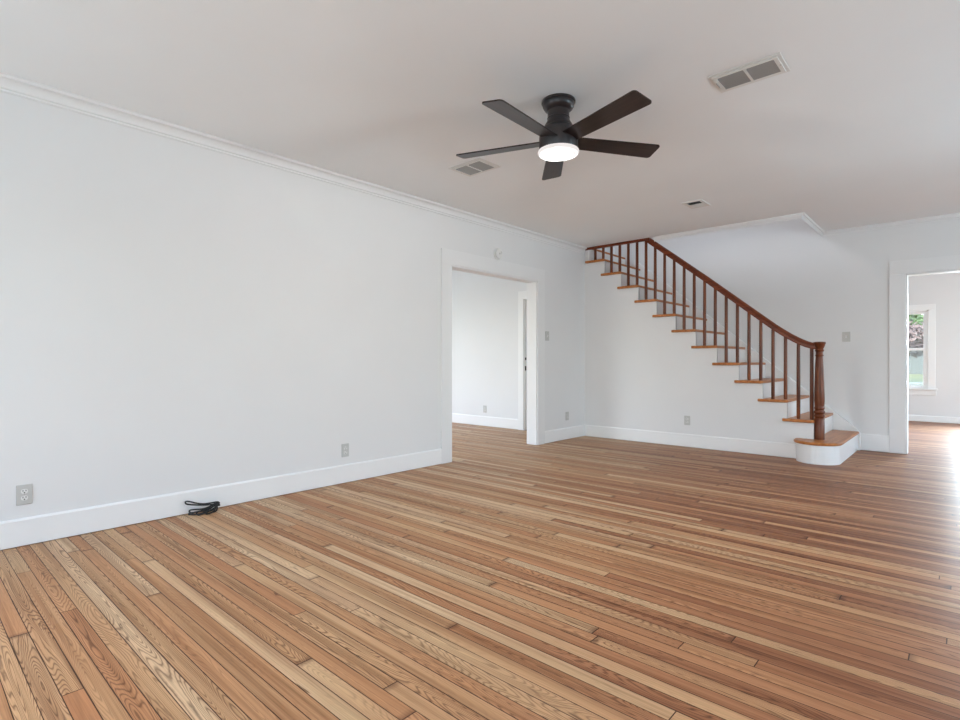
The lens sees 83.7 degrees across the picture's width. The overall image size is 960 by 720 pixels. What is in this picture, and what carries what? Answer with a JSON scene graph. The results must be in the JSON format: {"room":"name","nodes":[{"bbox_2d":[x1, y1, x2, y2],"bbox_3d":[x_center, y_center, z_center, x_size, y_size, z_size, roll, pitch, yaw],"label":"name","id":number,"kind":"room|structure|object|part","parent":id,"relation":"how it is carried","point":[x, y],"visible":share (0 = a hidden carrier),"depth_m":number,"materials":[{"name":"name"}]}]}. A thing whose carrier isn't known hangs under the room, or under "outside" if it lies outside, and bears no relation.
{"room":"empty living room","nodes":[
{"label":"empty living room","id":0,"kind":"room"},
{"bbox_2d":[0,92,585,549],"bbox_3d":[-1.464,-0.275,4.631,0.150,2.730,8.795,0,0,42],"label":"wall","id":1,"kind":"structure","parent":0,"point":[176,316],"depth_m":3.91,"materials":[{"name":"paint"}]},
{"bbox_2d":[16,484,32,505],"bbox_3d":[-2.688,0.788,3.162,0.009,0.118,0.075,0,0,42],"label":"wall outlet","id":2,"kind":"object","parent":1,"relation":"attached to","point":[24,493],"visible":1,"depth_m":3.16,"materials":[{"name":"plastic"}]},
{"bbox_2d":[21,489,27,493],"bbox_3d":[-2.686,0.768,3.161,0.004,0.027,0.033,0,0,42],"label":"receptacle","id":3,"kind":"object","parent":2,"relation":"attached to","point":[23,491],"depth_m":3.16,"materials":[{"name":"white plastic"}]},
{"bbox_2d":[0,424,584,549],"bbox_3d":[-1.364,1.005,4.618,0.014,0.160,8.610,0,0,42],"label":"baseboard","id":4,"kind":"structure","parent":1,"relation":"attached to","point":[51,526],"depth_m":3.87,"materials":[{"name":"paint"}]},
{"bbox_2d":[0,72,586,253],"bbox_3d":[-1.351,-1.596,4.600,0.058,0.088,8.600,0,0,42],"label":"trim","id":5,"kind":"structure","parent":1,"relation":"attached to","point":[9,84],"depth_m":4.04,"materials":[{"name":"paint"}]},
{"bbox_2d":[342,443,348,456],"bbox_3d":[-1.205,0.799,4.798,0.009,0.118,0.075,0,0,42],"label":"wall outlet","id":6,"kind":"object","parent":1,"relation":"attached to","point":[345,447],"visible":1,"depth_m":4.80,"materials":[{"name":"plastic"}]},
{"bbox_2d":[441,248,544,463],"bbox_3d":[0.156,-0.053,6.422,0.184,2.287,1.875,0,0,42],"label":"trim","id":7,"kind":"structure","parent":1,"relation":"attached to","point":[451,260],"depth_m":6.48,"materials":[{"name":"paint"}]},
{"bbox_2d":[494,248,502,259],"bbox_3d":[0.222,-1.270,6.346,0.044,0.144,0.144,0,0,42],"label":"smoke detector","id":8,"kind":"object","parent":1,"relation":"attached to","point":[498,253],"visible":1,"depth_m":6.32,"materials":[{"name":"white plastic"}]},
{"bbox_2d":[545,331,548,340],"bbox_3d":[0.898,-0.332,7.107,0.022,0.124,0.084,0,0,42],"label":"light switch","id":9,"kind":"object","parent":1,"relation":"attached to","point":[546,332],"visible":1,"depth_m":7.10,"materials":[{"name":"plastic"}]},
{"bbox_2d":[0,421,959,719],"bbox_3d":[1.639,1.140,5.715,12.150,0.100,14.570,0,0,42],"label":"floor","id":10,"kind":"structure","parent":0,"point":[583,577],"depth_m":2.47,"materials":[{"name":"brown wood"}]},
{"bbox_2d":[185,501,219,515],"bbox_3d":[-1.970,1.038,3.824,0.232,0.106,0.090,0,0,-43],"label":"power cord","id":11,"kind":"object","parent":10,"relation":"on","point":[216,504],"visible":1,"depth_m":3.83,"materials":[{"name":"black plastic"}]},
{"bbox_2d":[584,238,860,464],"bbox_3d":[2.832,-0.593,7.235,3.614,3.365,1.477,0,0,42],"label":"staircase","id":12,"kind":"structure","parent":10,"relation":"on","point":[821,436],"depth_m":6.64,"materials":[{"name":"paint"}]},
{"bbox_3d":[2.705,-1.194,6.794,2.724,2.137,0.064,0,0,42],"label":"handrail","id":13,"kind":"part","parent":12,"relation":"part of","materials":[{"name":"brown wood"}]},
{"bbox_3d":[3.720,0.322,5.874,0.121,1.070,0.121,0,0,42],"label":"newel post","id":14,"kind":"part","parent":12,"relation":"part of","materials":[{"name":"brown wood"}]},
{"bbox_2d":[0,0,959,263],"bbox_3d":[0.307,-1.745,4.210,12.100,0.210,10.550,0,0,42],"label":"ceiling","id":15,"kind":"structure","parent":0,"point":[862,128],"depth_m":3.25,"materials":[{"name":"paint"}]},
{"bbox_2d":[448,158,500,176],"bbox_3d":[-0.046,-1.634,4.539,0.360,0.012,0.270,0,0,42],"label":"ceiling vent","id":16,"kind":"object","parent":15,"relation":"in","point":[479,165],"visible":1,"depth_m":4.52,"materials":[{"name":"metal"}]},
{"bbox_3d":[-0.097,-1.633,4.594,0.135,0.009,0.173,0,0,42],"label":"louvre panel","id":17,"kind":"part","parent":16,"relation":"part of","materials":[{"name":"metal"}]},
{"bbox_3d":[0.014,-1.633,4.494,0.135,0.009,0.173,0,0,42],"label":"louvre panel","id":18,"kind":"part","parent":16,"relation":"part of","materials":[{"name":"metal"}]},
{"bbox_2d":[456,90,659,179],"bbox_3d":[0.471,-1.468,3.349,1.334,0.344,1.287,0,0,42],"label":"ceiling fan","id":19,"kind":"object","parent":15,"relation":"hanging from","point":[560,140],"visible":1,"depth_m":3.30,"materials":[{"name":"black metal"}]},
{"bbox_3d":[0.138,-1.387,3.527,0.599,0.008,0.147,0,11,22],"label":"blade","id":20,"kind":"part","parent":19,"relation":"part of","materials":[{"name":"black wood"}]},
{"bbox_3d":[0.249,-1.387,3.089,0.147,0.008,0.599,14,9,39],"label":"blade","id":21,"kind":"part","parent":19,"relation":"part of","materials":[{"name":"black wood"}]},
{"bbox_3d":[0.521,-1.387,3.768,0.147,0.008,0.599,-11,-1,4],"label":"blade","id":22,"kind":"part","parent":19,"relation":"part of","materials":[{"name":"black wood"}]},
{"bbox_2d":[541,147,575,159],"bbox_3d":[0.495,-1.311,3.384,0.218,0.028,0.218,0,0,42],"label":"diffuser","id":23,"kind":"object","parent":19,"relation":"attached to","point":[547,153],"depth_m":3.36,"materials":[{"name":"white glass"}]},
{"bbox_3d":[0.700,-1.387,3.059,0.147,0.008,0.599,13,-7,-31],"label":"blade","id":24,"kind":"part","parent":19,"relation":"part of","materials":[{"name":"brown wood"}]},
{"bbox_3d":[0.868,-1.387,3.478,0.599,0.008,0.147,0,-11,-14],"label":"blade","id":25,"kind":"part","parent":19,"relation":"part of","materials":[{"name":"brown wood"}]},
{"bbox_2d":[682,199,709,208],"bbox_3d":[2.259,-1.636,5.592,0.200,0.009,0.260,0,0,42],"label":"ceiling vent","id":26,"kind":"object","parent":15,"relation":"in","point":[697,203],"visible":1,"depth_m":5.59,"materials":[{"name":"metal"}]},
{"bbox_3d":[2.289,-1.635,5.625,0.130,0.007,0.098,0,0,42],"label":"louvre panel","id":27,"kind":"part","parent":26,"relation":"part of","materials":[{"name":"metal"}]},
{"bbox_2d":[707,52,790,92],"bbox_3d":[1.532,-1.631,3.059,0.376,0.018,0.240,0,0,42],"label":"ceiling vent","id":28,"kind":"object","parent":15,"relation":"in","point":[775,64],"visible":1,"depth_m":3.04,"materials":[{"name":"metal"}]},
{"bbox_3d":[1.479,-1.633,3.116,0.141,0.009,0.141,0,0,42],"label":"louvre panel","id":29,"kind":"part","parent":28,"relation":"part of","materials":[{"name":"metal"}]},
{"bbox_3d":[1.594,-1.633,3.012,0.141,0.009,0.141,0,0,42],"label":"louvre panel","id":30,"kind":"part","parent":28,"relation":"part of","materials":[{"name":"metal"}]},
{"bbox_2d":[452,270,526,428],"bbox_3d":[-0.209,-0.275,9.349,4.330,2.730,0.130,0,0,42],"label":"wall","id":31,"kind":"structure","parent":0,"point":[484,308],"depth_m":9.00,"materials":[{"name":"paint"}]},
{"bbox_2d":[452,413,517,428],"bbox_3d":[-0.588,1.005,9.595,3.238,0.160,0.014,0,0,42],"label":"baseboard","id":32,"kind":"structure","parent":31,"relation":"attached to","point":[510,423],"depth_m":8.97,"materials":[{"name":"paint"}]},
{"bbox_2d":[518,291,526,429],"bbox_3d":[1.010,-0.005,8.230,0.960,2.190,0.150,0,0,42],"label":"trim","id":33,"kind":"structure","parent":31,"relation":"attached to","point":[522,295],"depth_m":8.45,"materials":[{"name":"paint"}]},
{"bbox_2d":[585,250,587,260],"bbox_3d":[1.899,-0.275,8.287,0.220,2.730,1.170,0,0,42],"label":"wall","id":34,"kind":"structure","parent":0,"point":[586,252],"depth_m":7.81,"materials":[{"name":"paint"}]},
{"bbox_2d":[585,238,649,250],"bbox_3d":[1.889,-1.624,7.469,0.995,0.032,0.036,0,0,42],"label":"handrail","id":35,"kind":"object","parent":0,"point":[643,239],"depth_m":7.42,"materials":[{"name":"brown wood"}]},
{"bbox_2d":[584,274,790,457],"bbox_3d":[2.601,-0.089,6.861,2.876,2.358,0.040,0,0,42],"label":"wall","id":36,"kind":"structure","parent":0,"point":[634,378],"depth_m":7.19,"materials":[{"name":"paint"}]},
{"bbox_2d":[684,416,689,424],"bbox_3d":[2.629,0.754,6.803,0.075,0.118,0.009,0,0,42],"label":"wall outlet","id":37,"kind":"object","parent":36,"relation":"attached to","point":[686,418],"visible":1,"depth_m":6.80,"materials":[{"name":"plastic"}]},
{"bbox_2d":[585,425,795,457],"bbox_3d":[2.543,1.005,6.877,2.730,0.160,0.014,0,0,42],"label":"baseboard","id":38,"kind":"structure","parent":36,"relation":"attached to","point":[770,448],"depth_m":6.71,"materials":[{"name":"paint"}]},
{"bbox_2d":[613,219,959,451],"bbox_3d":[4.202,-1.585,7.090,9.900,5.350,0.150,0,0,42],"label":"wall","id":39,"kind":"structure","parent":0,"point":[815,287],"depth_m":6.85,"materials":[{"name":"paint"}]},
{"bbox_2d":[653,212,959,240],"bbox_3d":[5.054,-1.613,5.395,6.360,0.055,1.216,0,0,42],"label":"trim","id":40,"kind":"structure","parent":39,"relation":"attached to","point":[803,216],"depth_m":6.38,"materials":[{"name":"paint"}]},
{"bbox_2d":[842,332,849,341],"bbox_3d":[4.549,-0.302,6.659,0.084,0.124,0.022,0,0,42],"label":"light switch","id":41,"kind":"object","parent":39,"relation":"attached to","point":[845,335],"visible":1,"depth_m":6.66,"materials":[{"name":"plastic"}]},
{"bbox_2d":[861,433,888,451],"bbox_3d":[4.758,0.985,6.475,0.292,0.200,0.014,0,0,42],"label":"baseboard","id":42,"kind":"structure","parent":39,"relation":"attached to","point":[872,442],"depth_m":6.46,"materials":[{"name":"paint"}]},
{"bbox_2d":[889,255,959,453],"bbox_3d":[5.804,-0.045,5.628,2.393,2.270,0.164,0,0,42],"label":"trim","id":43,"kind":"structure","parent":39,"relation":"attached to","point":[899,271],"depth_m":6.29,"materials":[{"name":"paint"}]},
{"bbox_2d":[908,272,959,423],"bbox_3d":[8.371,-0.275,9.344,7.050,2.730,0.150,0,0,42],"label":"wall","id":44,"kind":"structure","parent":0,"point":[942,290],"depth_m":9.44,"materials":[{"name":"paint"}]},
{"bbox_2d":[908,304,937,394],"bbox_3d":[7.742,-0.200,9.878,1.060,1.620,0.205,0,0,42],"label":"window","id":45,"kind":"structure","parent":44,"relation":"in","point":[928,311],"depth_m":9.57,"materials":[{"name":"paint"}]},
{"bbox_3d":[7.728,0.128,9.862,0.756,0.725,0.030,0,0,42],"label":"sash","id":46,"kind":"part","parent":45,"relation":"part of","materials":[{"name":"white wood"}]},
{"bbox_3d":[7.750,-0.536,9.887,0.756,0.703,0.030,0,0,42],"label":"sash","id":47,"kind":"part","parent":45,"relation":"part of","materials":[{"name":"white wood"}]},
{"bbox_3d":[7.760,-0.210,9.898,0.800,1.400,0.150,0,0,42],"label":"frame","id":48,"kind":"part","parent":45,"relation":"part of","materials":[{"name":"white wood"}]},
{"bbox_2d":[908,415,959,423],"bbox_3d":[8.316,1.030,9.283,6.750,0.110,0.014,0,0,42],"label":"baseboard","id":49,"kind":"structure","parent":44,"relation":"attached to","point":[942,419],"depth_m":9.51,"materials":[{"name":"paint"}]},
{"label":"outside","id":50,"kind":"structure","parent":0,"visible":0},
{"bbox_2d":[908,374,922,385],"bbox_3d":[24.417,0.474,26.928,60.000,1.932,47.300,0,0,42],"label":"lawn","id":51,"kind":"structure","parent":50,"point":[911,377],"depth_m":23.45,"materials":[{"name":"green plant"}]},
{"bbox_2d":[908,321,922,357],"bbox_3d":[15.384,-0.198,19.825,3.158,2.553,1.916,0,0,42],"label":"flowering shrub","id":52,"kind":"object","parent":51,"relation":"on","point":[915,332],"visible":0.21,"depth_m":19.09,"materials":[{"name":"pink plant"}]},
{"bbox_2d":[908,346,922,374],"bbox_3d":[22.156,-0.133,24.457,23.970,1.550,0.060,0,0,42],"label":"fence","id":53,"kind":"object","parent":51,"relation":"on","point":[915,365],"visible":0.08,"depth_m":25.63,"materials":[{"name":"white"}]},
{"bbox_2d":[908,314,922,324],"bbox_3d":[16.456,-1.338,21.566,2.614,4.664,2.386,0,0,42],"label":"tree","id":54,"kind":"object","parent":51,"relation":"on","point":[918,318],"visible":0.09,"depth_m":20.86,"materials":[{"name":"green plant"}]},
{"bbox_2d":[908,382,922,384],"bbox_3d":[16.319,1.069,20.975,21.615,0.470,0.186,0,0,20],"label":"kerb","id":55,"kind":"object","parent":51,"relation":"on","point":[909,383],"depth_m":20.73,"materials":[{"name":"concrete"}]}
]}

